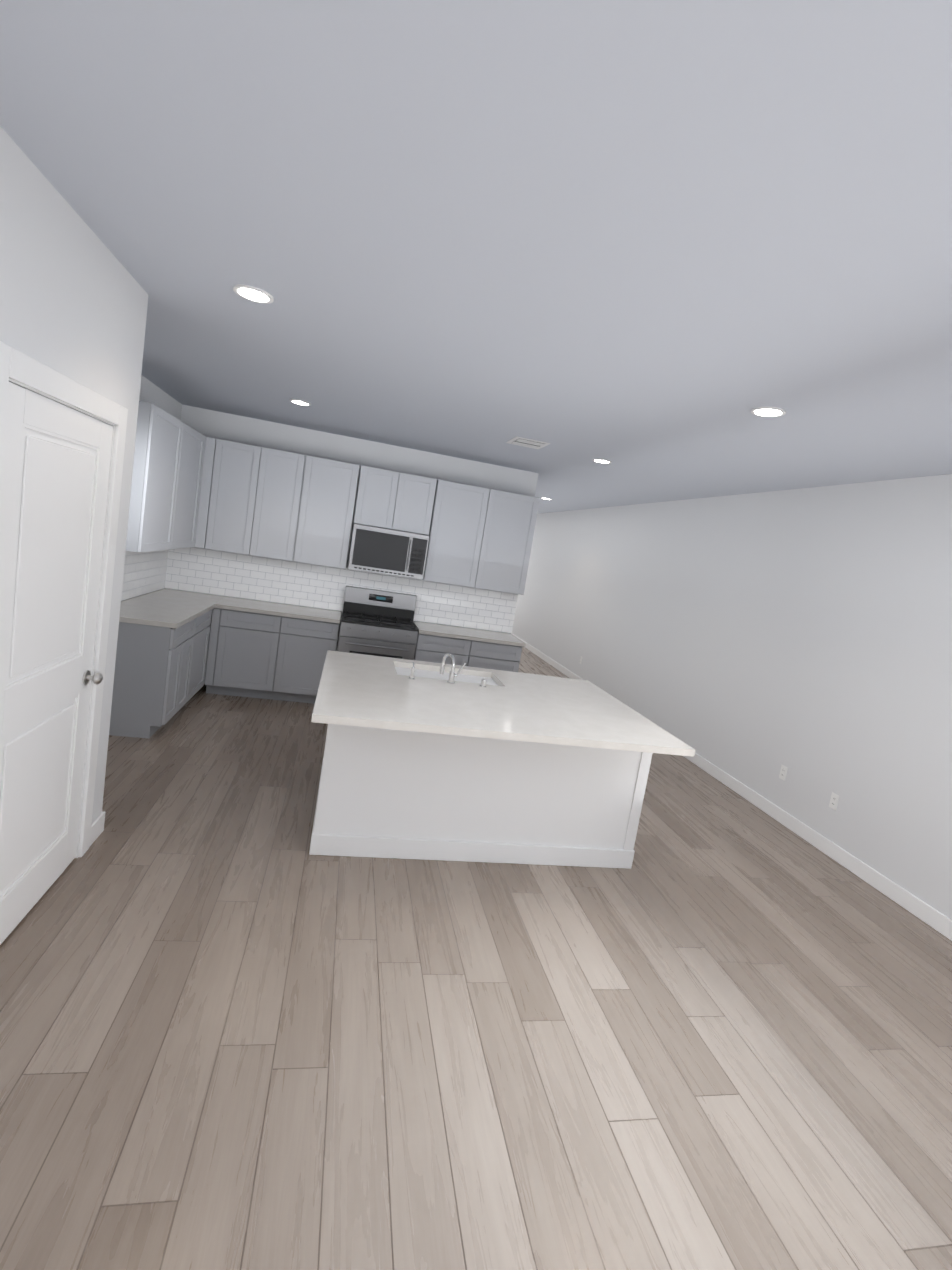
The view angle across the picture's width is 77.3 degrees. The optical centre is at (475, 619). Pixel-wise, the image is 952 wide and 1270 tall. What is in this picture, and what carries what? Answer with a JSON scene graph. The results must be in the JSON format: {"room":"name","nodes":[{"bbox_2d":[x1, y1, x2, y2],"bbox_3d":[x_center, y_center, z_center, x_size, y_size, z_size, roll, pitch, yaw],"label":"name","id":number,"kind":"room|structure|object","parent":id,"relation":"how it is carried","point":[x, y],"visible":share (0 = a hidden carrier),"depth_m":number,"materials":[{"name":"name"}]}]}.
{"room":"kitchen","nodes":[
{"label":"kitchen","id":0,"kind":"room"},
{"bbox_2d":[0,647,951,1269],"bbox_3d":[-0.376,1.229,5.248,5.770,0.120,17.840,8,7,-12],"label":"floor","id":1,"kind":"structure","parent":0,"point":[244,1029],"depth_m":2.21,"materials":[{"name":"brown wood"}]},
{"bbox_2d":[109,616,200,737],"bbox_3d":[-2.702,0.404,4.788,0.610,0.874,0.696,8,7,-12],"label":"base cabinet","id":2,"kind":"object","parent":1,"relation":"on","point":[176,650],"depth_m":4.49,"materials":[{"name":"grey paint"}]},
{"bbox_2d":[119,588,224,627],"bbox_3d":[-2.732,-0.126,5.301,0.634,0.040,1.879,8,7,-12],"label":"countertop","id":3,"kind":"structure","parent":2,"relation":"on","point":[163,608],"depth_m":5.03,"materials":[{"name":"white stone"}]},
{"bbox_2d":[193,612,212,695],"bbox_3d":[-2.809,0.325,5.323,0.610,0.874,0.670,8,7,-12],"label":"base cabinet","id":4,"kind":"object","parent":1,"relation":"on","point":[203,628],"depth_m":5.51,"materials":[{"name":"grey paint"}]},
{"bbox_2d":[213,608,288,699],"bbox_3d":[-2.304,0.315,6.106,0.701,0.874,0.610,8,7,-12],"label":"base cabinet","id":5,"kind":"object","parent":1,"relation":"on","point":[250,645],"depth_m":5.83,"materials":[{"name":"grey paint"}]},
{"bbox_2d":[217,596,340,623],"bbox_3d":[-1.980,-0.098,6.098,1.171,0.040,0.634,8,7,-12],"label":"countertop","id":6,"kind":"structure","parent":5,"relation":"on","point":[234,604],"depth_m":5.92,"materials":[{"name":"white stone"}]},
{"bbox_2d":[281,616,339,703],"bbox_3d":[-1.790,0.384,6.220,0.626,0.874,0.610,8,7,-12],"label":"base cabinet","id":7,"kind":"object","parent":1,"relation":"on","point":[310,641],"depth_m":5.94,"materials":[{"name":"grey paint"}]},
{"bbox_2d":[337,586,417,659],"bbox_3d":[-1.068,0.321,6.300,0.773,1.205,0.704,8,7,-12],"label":"range","id":8,"kind":"object","parent":1,"relation":"on","point":[374,622],"visible":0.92,"depth_m":6.07,"materials":[{"name":"silver metal"}]},
{"bbox_2d":[414,632,480,666],"bbox_3d":[-0.415,0.568,6.525,0.632,0.874,0.610,8,7,-12],"label":"base cabinet","id":9,"kind":"object","parent":1,"relation":"on","point":[428,648],"depth_m":6.20,"materials":[{"name":"grey paint"}]},
{"bbox_2d":[413,621,524,647],"bbox_3d":[-0.090,0.155,6.517,1.152,0.040,0.634,8,7,-12],"label":"countertop","id":10,"kind":"structure","parent":9,"relation":"on","point":[454,633],"depth_m":6.33,"materials":[{"name":"white stone"}]},
{"bbox_2d":[309,726,651,868],"bbox_3d":[-0.022,0.921,4.023,1.960,0.874,1.166,8,7,-12],"label":"kitchen island","id":11,"kind":"object","parent":1,"relation":"on","point":[429,762],"depth_m":3.46,"materials":[{"name":"white paint"}]},
{"bbox_2d":[311,650,694,756],"bbox_3d":[0.058,0.491,3.819,2.054,0.040,1.570,8,7,-12],"label":"island countertop","id":12,"kind":"structure","parent":11,"relation":"on","point":[354,689],"depth_m":3.46,"materials":[{"name":"white stone"}]},
{"bbox_2d":[408,662,485,687],"bbox_3d":[-0.181,0.364,3.943,0.526,0.105,0.090,8,7,-12],"label":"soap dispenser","id":13,"kind":"object","parent":12,"relation":"on","point":[483,682],"visible":1,"depth_m":3.87,"materials":[{"name":"silver metal"}]},
{"bbox_2d":[397,666,496,685],"bbox_3d":[-0.223,0.531,4.237,0.774,0.244,0.444,8,7,-12],"label":"sink","id":14,"kind":"object","parent":12,"relation":"in","point":[421,670],"depth_m":4.35,"materials":[{"name":"silver metal"}]},
{"bbox_2d":[440,653,465,683],"bbox_3d":[-0.154,0.322,3.970,0.146,0.191,0.151,8,7,-12],"label":"faucet","id":15,"kind":"object","parent":12,"relation":"on","point":[452,674],"visible":0.98,"depth_m":3.92,"materials":[{"name":"silver metal"}]},
{"bbox_2d":[477,644,521,671],"bbox_3d":[0.069,0.633,6.632,0.632,0.874,0.610,8,7,-12],"label":"base cabinet","id":16,"kind":"object","parent":1,"relation":"on","point":[504,657],"depth_m":6.32,"materials":[{"name":"grey paint"}]},
{"bbox_2d":[0,126,951,919],"bbox_3d":[-0.149,-0.189,5.083,5.770,2.810,17.840,8,7,-12],"label":"wall","id":17,"kind":"structure","parent":0,"point":[754,642],"depth_m":4.70,"materials":[{"name":"white paint"}]},
{"bbox_2d":[0,382,112,944],"bbox_3d":[-1.706,0.212,2.396,0.106,2.083,0.870,8,7,-12],"label":"pantry door","id":18,"kind":"structure","parent":17,"relation":"in","point":[56,466],"depth_m":2.36,"materials":[{"name":"white wood"}]},
{"bbox_2d":[0,341,127,857],"bbox_3d":[-1.764,0.159,2.382,0.136,2.196,1.066,8,7,-12],"label":"door frame","id":19,"kind":"structure","parent":17,"relation":"attached to","point":[21,369],"depth_m":2.75,"materials":[{"name":"white wood"}]},
{"bbox_2d":[121,549,168,600],"bbox_3d":[-2.994,-0.423,5.195,0.008,0.479,1.860,8,7,-12],"label":"tile backsplash","id":20,"kind":"structure","parent":17,"relation":"attached to","point":[144,572],"depth_m":5.47,"materials":[{"name":"white tile"}]},
{"bbox_2d":[125,401,188,551],"bbox_3d":[-2.615,-1.093,4.652,0.331,1.070,0.806,8,7,-12],"label":"upper cabinet","id":21,"kind":"object","parent":17,"relation":"attached to","point":[159,453],"depth_m":4.51,"materials":[{"name":"grey paint"}]},
{"bbox_2d":[177,426,204,548],"bbox_3d":[-2.752,-1.194,5.332,0.331,1.070,0.845,8,7,-12],"label":"upper cabinet","id":22,"kind":"object","parent":17,"relation":"attached to","point":[191,487],"depth_m":5.47,"materials":[{"name":"grey paint"}]},
{"bbox_2d":[197,436,268,555],"bbox_3d":[-2.437,-1.218,5.977,0.589,1.070,0.370,8,7,-12],"label":"upper cabinet","id":23,"kind":"object","parent":17,"relation":"attached to","point":[233,479],"depth_m":5.84,"materials":[{"name":"grey paint"}]},
{"bbox_2d":[257,448,312,561],"bbox_3d":[-2.009,-1.163,6.092,0.555,1.070,0.330,8,7,-12],"label":"upper cabinet","id":24,"kind":"object","parent":17,"relation":"attached to","point":[289,475],"depth_m":5.96,"materials":[{"name":"grey paint"}]},
{"bbox_2d":[301,456,368,568],"bbox_3d":[-1.546,-1.101,6.195,0.676,1.070,0.330,8,7,-12],"label":"upper cabinet","id":25,"kind":"object","parent":17,"relation":"attached to","point":[332,494],"depth_m":6.05,"materials":[{"name":"grey paint"}]},
{"bbox_2d":[165,547,517,632],"bbox_3d":[-1.363,-0.323,6.515,3.758,0.492,0.008,8,7,-12],"label":"tile backsplash","id":26,"kind":"structure","parent":17,"relation":"attached to","point":[210,571],"depth_m":6.43,"materials":[{"name":"white tile"}]},
{"bbox_2d":[361,467,408,530],"bbox_3d":[-1.023,-1.271,6.275,0.458,0.591,0.330,8,7,-12],"label":"upper cabinet","id":27,"kind":"object","parent":17,"relation":"attached to","point":[385,489],"depth_m":6.13,"materials":[{"name":"grey paint"}]},
{"bbox_2d":[348,524,428,579],"bbox_3d":[-0.932,-0.720,6.315,0.777,0.461,0.427,8,7,-12],"label":"microwave","id":28,"kind":"object","parent":27,"relation":"attached to","point":[387,551],"visible":1,"depth_m":6.15,"materials":[{"name":"silver metal"}]},
{"bbox_2d":[401,474,440,535],"bbox_3d":[-0.702,-1.228,6.346,0.457,0.591,0.330,8,7,-12],"label":"upper cabinet","id":29,"kind":"object","parent":17,"relation":"attached to","point":[420,491],"depth_m":6.21,"materials":[{"name":"grey paint"}]},
{"bbox_2d":[423,480,496,588],"bbox_3d":[-0.241,-0.926,6.484,0.701,1.070,0.330,8,7,-12],"label":"upper cabinet","id":30,"kind":"object","parent":17,"relation":"attached to","point":[458,544],"depth_m":6.34,"materials":[{"name":"grey paint"}]},
{"bbox_2d":[481,490,539,594],"bbox_3d":[0.279,-0.857,6.599,0.626,1.070,0.330,8,7,-12],"label":"upper cabinet","id":31,"kind":"object","parent":17,"relation":"attached to","point":[515,515],"depth_m":6.46,"materials":[{"name":"grey paint"}]},
{"bbox_2d":[89,633,951,940],"bbox_3d":[-0.357,1.116,5.235,5.530,0.110,17.600,8,7,-12],"label":"baseboard","id":32,"kind":"structure","parent":17,"relation":"attached to","point":[935,919],"depth_m":4.31,"materials":[{"name":"white wood"}]},
{"bbox_2d":[779,765,787,780],"bbox_3d":[2.543,1.270,4.925,0.006,0.114,0.070,8,7,-12],"label":"electrical outlet","id":33,"kind":"object","parent":17,"relation":"attached to","point":[783,773],"visible":1,"depth_m":4.92,"materials":[{"name":"white plastic"}]},
{"bbox_2d":[829,792,839,810],"bbox_3d":[2.649,1.347,4.401,0.006,0.114,0.070,8,7,-12],"label":"electrical outlet","id":34,"kind":"object","parent":17,"relation":"attached to","point":[834,800],"visible":1,"depth_m":4.40,"materials":[{"name":"white plastic"}]},
{"bbox_2d":[0,0,951,513],"bbox_3d":[0.077,-1.606,4.919,5.770,0.120,17.840,8,7,-12],"label":"ceiling","id":35,"kind":"structure","parent":0,"point":[654,250],"depth_m":1.74,"materials":[{"name":"white paint"}]},
{"bbox_2d":[233,284,273,303],"bbox_3d":[-0.992,-1.448,2.650,0.169,0.010,0.169,14,8,38],"label":"recessed light","id":36,"kind":"object","parent":35,"relation":"in","point":[252,293],"depth_m":2.63,"materials":[{"name":"white plastic"}]},
{"bbox_2d":[290,399,310,405],"bbox_3d":[-1.440,-1.778,4.876,0.169,0.010,0.169,14,8,38],"label":"recessed light","id":37,"kind":"object","parent":35,"relation":"in","point":[296,401],"depth_m":4.85,"materials":[{"name":"white plastic"}]},
{"bbox_2d":[506,436,549,448],"bbox_3d":[0.440,-1.497,5.060,0.300,0.012,0.340,8,7,-12],"label":"ceiling vent","id":38,"kind":"object","parent":35,"relation":"in","point":[526,442],"visible":0.98,"depth_m":5.01,"materials":[{"name":"white metal"}]},
{"bbox_2d":[592,459,610,463],"bbox_3d":[1.131,-1.421,5.344,0.169,0.010,0.169,14,8,38],"label":"recessed light","id":39,"kind":"object","parent":35,"relation":"in","point":[605,461],"depth_m":5.32,"materials":[{"name":"white plastic"}]},
{"bbox_2d":[751,406,785,416],"bbox_3d":[1.552,-1.101,3.157,0.169,0.010,0.169,7,7,-18],"label":"recessed light","id":40,"kind":"object","parent":35,"relation":"in","point":[765,411],"depth_m":3.14,"materials":[{"name":"white plastic"}]}
]}

